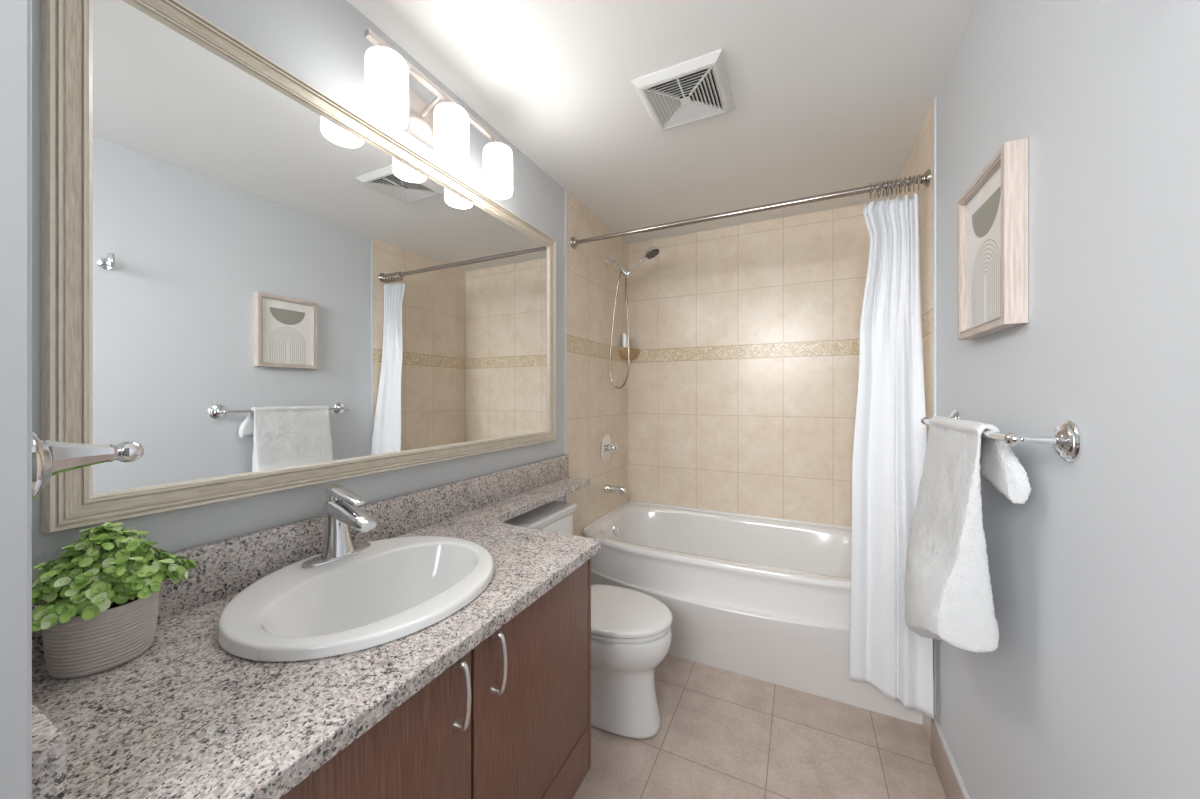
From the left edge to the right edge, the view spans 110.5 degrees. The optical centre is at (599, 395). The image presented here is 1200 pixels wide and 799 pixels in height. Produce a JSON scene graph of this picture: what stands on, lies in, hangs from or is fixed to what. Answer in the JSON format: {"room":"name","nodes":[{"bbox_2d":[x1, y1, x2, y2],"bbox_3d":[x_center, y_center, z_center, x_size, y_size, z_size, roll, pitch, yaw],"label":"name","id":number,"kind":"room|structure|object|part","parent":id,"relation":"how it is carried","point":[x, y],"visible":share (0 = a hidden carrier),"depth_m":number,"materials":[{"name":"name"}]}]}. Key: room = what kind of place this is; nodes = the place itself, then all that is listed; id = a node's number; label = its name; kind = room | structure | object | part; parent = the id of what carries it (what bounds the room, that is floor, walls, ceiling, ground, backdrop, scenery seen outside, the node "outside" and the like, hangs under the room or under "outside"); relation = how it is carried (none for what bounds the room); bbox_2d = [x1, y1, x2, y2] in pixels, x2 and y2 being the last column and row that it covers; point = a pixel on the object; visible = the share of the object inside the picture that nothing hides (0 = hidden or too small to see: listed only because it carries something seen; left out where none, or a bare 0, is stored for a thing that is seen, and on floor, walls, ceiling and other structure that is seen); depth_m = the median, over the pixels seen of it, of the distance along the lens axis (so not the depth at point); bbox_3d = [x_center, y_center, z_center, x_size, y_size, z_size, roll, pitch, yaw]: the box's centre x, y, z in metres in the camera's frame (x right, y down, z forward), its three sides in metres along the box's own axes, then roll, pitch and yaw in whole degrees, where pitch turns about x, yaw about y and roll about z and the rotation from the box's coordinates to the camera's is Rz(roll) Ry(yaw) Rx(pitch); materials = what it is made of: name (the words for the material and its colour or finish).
{"room":"bathroom","nodes":[
{"label":"bathroom","id":0,"kind":"room"},
{"bbox_2d":[0,0,31,798],"bbox_3d":[-0.742,0.113,0.409,0.494,2.337,0.131,0,0,26],"label":"wall","id":1,"kind":"structure","parent":0,"point":[15,15],"depth_m":0.35,"materials":[{"name":"grey paint"}]},
{"bbox_2d":[32,432,143,499],"bbox_3d":[-0.509,0.065,0.414,0.066,0.066,0.079,0,0,26],"label":"wall hook","id":2,"kind":"object","parent":1,"relation":"attached to","point":[50,458],"visible":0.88,"depth_m":0.40,"materials":[{"name":"silver metal"}]},
{"bbox_3d":[-0.511,0.060,0.411,0.035,0.035,0.048,0,0,26],"label":"stem","id":3,"kind":"part","parent":2,"relation":"part of","materials":[{"name":"silver metal"}]},
{"bbox_2d":[32,0,627,586],"bbox_3d":[-0.420,0.113,1.749,0.108,2.337,2.824,0,0,26],"label":"wall","id":4,"kind":"structure","parent":0,"point":[323,43],"depth_m":1.36,"materials":[{"name":"grey paint"}]},
{"bbox_2d":[40,0,555,534],"bbox_3d":[-0.551,-0.265,1.336,0.030,0.968,1.507,0,0,26],"label":"wall mirror","id":5,"kind":"object","parent":4,"relation":"attached to","point":[248,282],"visible":1,"depth_m":0.89,"materials":[{"name":"beige wood"}]},
{"bbox_2d":[32,454,568,663],"bbox_3d":[-0.547,0.359,1.352,0.024,0.114,1.733,0,0,26],"label":"backsplash","id":6,"kind":"structure","parent":4,"relation":"attached to","point":[225,567],"depth_m":0.99,"materials":[{"name":"stone"}]},
{"bbox_2d":[364,28,512,198],"bbox_3d":[-0.488,-0.832,1.322,0.156,0.202,0.575,0,0,26],"label":"vanity light","id":7,"kind":"object","parent":4,"relation":"attached to","point":[390,104],"visible":1,"depth_m":1.26,"materials":[{"name":"white glass"}]},
{"bbox_3d":[-0.565,-0.812,1.104,0.104,0.162,0.104,0,0,26],"label":"lamp shade","id":8,"kind":"part","parent":7,"relation":"part of","materials":[{"name":"white glass"}]},
{"bbox_3d":[-0.552,-0.872,1.344,0.021,0.123,0.170,0,0,26],"label":"plate","id":9,"kind":"part","parent":7,"relation":"part of","materials":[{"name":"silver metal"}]},
{"bbox_3d":[-0.523,-0.899,1.291,0.084,0.042,0.012,0,0,26],"label":"arm","id":10,"kind":"part","parent":7,"relation":"part of","materials":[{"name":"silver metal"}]},
{"bbox_3d":[-0.466,-0.812,1.307,0.104,0.162,0.104,0,0,26],"label":"lamp shade","id":11,"kind":"part","parent":7,"relation":"part of","materials":[{"name":"white glass"}]},
{"bbox_3d":[-0.370,-0.812,1.507,0.104,0.162,0.104,0,0,26],"label":"lamp shade","id":12,"kind":"part","parent":7,"relation":"part of","materials":[{"name":"white glass"}]},
{"bbox_2d":[600,434,617,461],"bbox_3d":[0.072,0.327,2.558,0.078,0.172,0.172,0,0,26],"label":"tub valve","id":13,"kind":"object","parent":4,"relation":"attached to","point":[607,448],"visible":1,"depth_m":2.54,"materials":[{"name":"silver metal"}]},
{"bbox_3d":[0.082,0.327,2.554,0.057,0.064,0.064,0,0,26],"label":"handle","id":14,"kind":"part","parent":13,"relation":"part of","materials":[{"name":"silver metal"}]},
{"bbox_2d":[604,484,626,494],"bbox_3d":[0.096,0.577,2.547,0.130,0.054,0.054,0,0,26],"label":"tub spout","id":15,"kind":"object","parent":4,"relation":"attached to","point":[621,490],"visible":1,"depth_m":2.53,"materials":[{"name":"silver metal"}]},
{"bbox_2d":[618,347,639,360],"bbox_3d":[0.198,-0.278,2.810,0.085,0.076,0.175,0,0,26],"label":"soap shelf","id":16,"kind":"object","parent":4,"relation":"attached to","point":[623,351],"visible":0.84,"depth_m":2.79,"materials":[{"name":"beige ceramic"}]},
{"bbox_2d":[622,333,629,347],"bbox_3d":[0.173,-0.359,2.788,0.050,0.098,0.076,0,0,26],"label":"cup","id":17,"kind":"object","parent":16,"relation":"on","point":[624,337],"visible":0.73,"depth_m":2.76,"materials":[{"name":"white plastic"}]},
{"bbox_2d":[606,246,659,388],"bbox_3d":[0.199,-0.456,2.525,0.335,0.836,0.100,0,0,26],"label":"shower","id":18,"kind":"object","parent":4,"relation":"attached to","point":[654,251],"visible":1,"depth_m":2.52,"materials":[{"name":"silver metal"}]},
{"bbox_3d":[0.101,-0.798,2.572,0.109,0.090,0.019,0,0,26],"label":"shower arm","id":19,"kind":"part","parent":18,"relation":"part of","materials":[{"name":"silver metal"}]},
{"bbox_2d":[570,169,930,248],"bbox_3d":[0.539,-0.805,1.875,1.513,0.062,0.062,0,0,26],"label":"shower rod","id":20,"kind":"object","parent":4,"relation":"attached to","point":[924,179],"visible":1,"depth_m":1.78,"materials":[{"name":"metal"}]},
{"bbox_2d":[904,177,905,192],"bbox_3d":[1.156,-0.796,1.577,0.007,0.058,0.047,0,0,37],"label":"curtain ring","id":21,"kind":"object","parent":20,"relation":"hanging from","point":[904,177],"visible":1,"depth_m":1.56,"materials":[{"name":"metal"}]},
{"bbox_2d":[850,193,933,718],"bbox_3d":[1.078,0.180,1.561,0.251,1.877,0.154,0,0,26],"label":"shower curtain","id":22,"kind":"object","parent":21,"relation":"hanging from","point":[890,437],"visible":0.94,"depth_m":1.56,"materials":[{"name":"white fabric"}]},
{"bbox_2d":[913,175,914,191],"bbox_3d":[1.180,-0.796,1.565,0.007,0.058,0.047,0,0,37],"label":"curtain ring","id":23,"kind":"object","parent":20,"relation":"hanging from","point":[914,175],"visible":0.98,"depth_m":1.55,"materials":[{"name":"metal"}]},
{"bbox_2d":[347,0,979,243],"bbox_3d":[0.051,-1.095,0.866,1.724,0.080,4.004,0,0,26],"label":"ceiling","id":24,"kind":"structure","parent":0,"point":[829,96],"depth_m":1.42,"materials":[{"name":"white paint"}]},
{"bbox_2d":[631,49,734,131],"bbox_3d":[0.301,-1.044,1.464,0.294,0.022,0.294,0,0,26],"label":"ceiling vent","id":25,"kind":"object","parent":24,"relation":"in","point":[696,89],"visible":1,"depth_m":1.43,"materials":[{"name":"white plastic"}]},
{"bbox_2d":[628,202,876,526],"bbox_3d":[0.900,0.113,2.624,1.524,2.337,0.100,0,0,26],"label":"wall","id":26,"kind":"structure","parent":0,"point":[744,376],"depth_m":2.56,"materials":[{"name":"beige tile"}]},
{"bbox_2d":[573,654,945,798],"bbox_3d":[0.051,1.322,0.866,1.724,0.080,4.004,0,0,26],"label":"floor","id":27,"kind":"structure","parent":0,"point":[722,734],"depth_m":1.50,"materials":[{"name":"tile"}]},
{"bbox_2d":[280,558,590,798],"bbox_3d":[-0.464,0.865,0.878,0.584,0.834,0.948,0,0,26],"label":"vanity cabinet","id":28,"kind":"object","parent":27,"relation":"on","point":[510,718],"visible":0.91,"depth_m":0.82,"materials":[{"name":"brown wood"}]},
{"bbox_2d":[32,477,600,798],"bbox_3d":[-0.299,0.432,1.232,0.573,0.030,1.734,0,0,26],"label":"countertop","id":29,"kind":"structure","parent":28,"relation":"on","point":[187,717],"depth_m":0.58,"materials":[{"name":"stone"}]},
{"bbox_2d":[32,703,66,798],"bbox_3d":[-0.701,0.365,0.474,0.461,0.102,0.020,0,0,26],"label":"side splash","id":30,"kind":"object","parent":29,"relation":"on","point":[49,745],"visible":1,"depth_m":0.38,"materials":[{"name":"stone"}]},
{"bbox_2d":[32,522,195,678],"bbox_3d":[-0.783,0.309,0.663,0.167,0.216,0.197,0,0,13],"label":"potted plant","id":31,"kind":"object","parent":29,"relation":"on","point":[103,615],"visible":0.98,"depth_m":0.63,"materials":[{"name":"green plant"}]},
{"bbox_3d":[-0.785,0.369,0.659,0.119,0.094,0.119,0,0,26],"label":"pot","id":32,"kind":"part","parent":31,"relation":"part of","materials":[{"name":"grey ceramic"}]},
{"bbox_2d":[217,536,493,661],"bbox_3d":[-0.481,0.466,0.902,0.465,0.162,0.522,0,0,26],"label":"sink","id":33,"kind":"object","parent":29,"relation":"in","point":[392,589],"visible":0.88,"depth_m":0.88,"materials":[{"name":"white ceramic"}]},
{"bbox_2d":[301,484,376,567],"bbox_3d":[-0.598,0.302,1.001,0.155,0.169,0.143,0,0,-4],"label":"faucet","id":34,"kind":"object","parent":33,"relation":"on","point":[341,510],"visible":1,"depth_m":0.97,"materials":[{"name":"silver metal"}]},
{"bbox_3d":[-0.627,0.382,0.999,0.060,0.008,0.162,0,0,26],"label":"plate","id":35,"kind":"part","parent":34,"relation":"part of","materials":[{"name":"silver metal"}]},
{"bbox_3d":[-0.607,0.239,0.989,0.113,0.043,0.039,0,0,26],"label":"lever","id":36,"kind":"part","parent":34,"relation":"part of","materials":[{"name":"silver metal"}]},
{"bbox_3d":[-0.590,0.280,0.980,0.146,0.067,0.047,0,0,26],"label":"spout","id":37,"kind":"part","parent":34,"relation":"part of","materials":[{"name":"silver metal"}]},
{"bbox_3d":[-0.343,0.693,0.558,0.020,0.480,0.456,0,0,26],"label":"door","id":38,"kind":"part","parent":28,"relation":"part of","materials":[{"name":"brown wood"}]},
{"bbox_3d":[-0.236,0.518,0.717,0.035,0.126,0.017,0,0,26],"label":"handle","id":39,"kind":"part","parent":28,"relation":"part of","materials":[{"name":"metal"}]},
{"bbox_3d":[-0.194,0.518,0.804,0.035,0.126,0.017,0,0,26],"label":"handle","id":40,"kind":"part","parent":28,"relation":"part of","materials":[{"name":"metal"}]},
{"bbox_3d":[-0.141,0.693,0.975,0.020,0.480,0.455,0,0,26],"label":"door","id":41,"kind":"part","parent":28,"relation":"part of","materials":[{"name":"brown wood"}]},
{"bbox_3d":[-0.242,1.000,0.766,0.020,0.126,0.920,0,0,26],"label":"panel","id":42,"kind":"part","parent":28,"relation":"part of","materials":[{"name":"brown wood"}]},
{"bbox_3d":[-0.276,0.756,1.305,0.550,0.615,0.015,0,0,26],"label":"panel","id":43,"kind":"part","parent":28,"relation":"part of","materials":[{"name":"brown wood"}]},
{"bbox_2d":[505,501,672,738],"bbox_3d":[-0.018,0.895,1.708,0.639,0.773,0.380,0,0,26],"label":"toilet","id":44,"kind":"object","parent":27,"relation":"on","point":[631,635],"visible":0.59,"depth_m":1.57,"materials":[{"name":"white ceramic"}]},
{"bbox_3d":[-0.248,0.528,1.819,0.129,0.038,0.380,0,0,26],"label":"tank lid","id":45,"kind":"part","parent":44,"relation":"part of","materials":[{"name":"white ceramic"}]},
{"bbox_3d":[-0.219,0.795,1.805,0.178,0.494,0.356,0,0,26],"label":"tank","id":46,"kind":"part","parent":44,"relation":"part of","materials":[{"name":"white ceramic"}]},
{"bbox_3d":[0.072,0.882,1.665,0.426,0.020,0.348,0,0,26],"label":"seat","id":47,"kind":"part","parent":44,"relation":"part of","materials":[{"name":"white ceramic"}]},
{"bbox_3d":[0.020,1.087,1.690,0.552,0.389,0.350,0,0,26],"label":"bowl","id":48,"kind":"part","parent":44,"relation":"part of","materials":[{"name":"white ceramic"}]},
{"bbox_3d":[0.069,0.858,1.666,0.445,0.028,0.356,0,0,26],"label":"lid","id":49,"kind":"part","parent":44,"relation":"part of","materials":[{"name":"white ceramic"}]},
{"bbox_2d":[583,500,922,724],"bbox_3d":[0.697,1.007,2.203,1.512,0.548,0.834,0,0,26],"label":"bathtub","id":50,"kind":"object","parent":27,"relation":"on","point":[768,599],"visible":0.77,"depth_m":1.91,"materials":[{"name":"white ceramic"}]},
{"bbox_3d":[0.097,0.811,2.519,0.021,0.072,0.072,0,0,26],"label":"overflow plate","id":51,"kind":"part","parent":50,"relation":"part of","materials":[{"name":"silver metal"}]},
{"bbox_2d":[586,503,851,580],"bbox_3d":[0.704,0.949,2.218,1.512,0.406,0.800,0,0,26],"label":"basin","id":52,"kind":"object","parent":50,"relation":"in","point":[640,541],"depth_m":2.38,"materials":[{"name":"white ceramic"}]},
{"bbox_2d":[889,0,1199,798],"bbox_3d":[1.036,0.113,1.045,0.106,2.337,2.824,0,0,26],"label":"wall","id":53,"kind":"structure","parent":0,"point":[1090,687],"depth_m":0.70,"materials":[{"name":"grey paint"}]},
{"bbox_2d":[931,716,970,798],"bbox_3d":[0.777,1.214,0.638,0.016,0.135,1.865,0,0,26],"label":"baseboard","id":54,"kind":"structure","parent":53,"relation":"attached to","point":[950,785],"depth_m":1.35,"materials":[{"name":"tile"}]},
{"bbox_2d":[957,138,1027,339],"bbox_3d":[0.948,-0.347,1.018,0.038,0.389,0.298,0,0,26],"label":"framed print","id":55,"kind":"object","parent":53,"relation":"attached to","point":[992,213],"visible":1,"depth_m":0.97,"materials":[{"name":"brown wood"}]},
{"bbox_2d":[920,410,1082,461],"bbox_3d":[0.925,0.082,1.028,0.090,0.074,0.674,0,0,26],"label":"towel bar","id":56,"kind":"object","parent":53,"relation":"attached to","point":[1067,438],"visible":0.81,"depth_m":0.74,"materials":[{"name":"silver metal"}]},
{"bbox_3d":[1.048,0.082,1.306,0.070,0.025,0.032,0,0,26],"label":"post","id":57,"kind":"part","parent":56,"relation":"part of","materials":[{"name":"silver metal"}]},
{"bbox_2d":[904,416,1030,652],"bbox_3d":[0.863,0.350,1.037,0.164,0.583,0.418,0,0,26],"label":"bath towel","id":58,"kind":"object","parent":56,"relation":"hanging from","point":[948,594],"visible":0.99,"depth_m":0.92,"materials":[{"name":"white fabric"}]},
{"bbox_3d":[0.784,0.082,0.759,0.070,0.025,0.032,0,0,26],"label":"post","id":59,"kind":"part","parent":56,"relation":"part of","materials":[{"name":"silver metal"}]}
]}

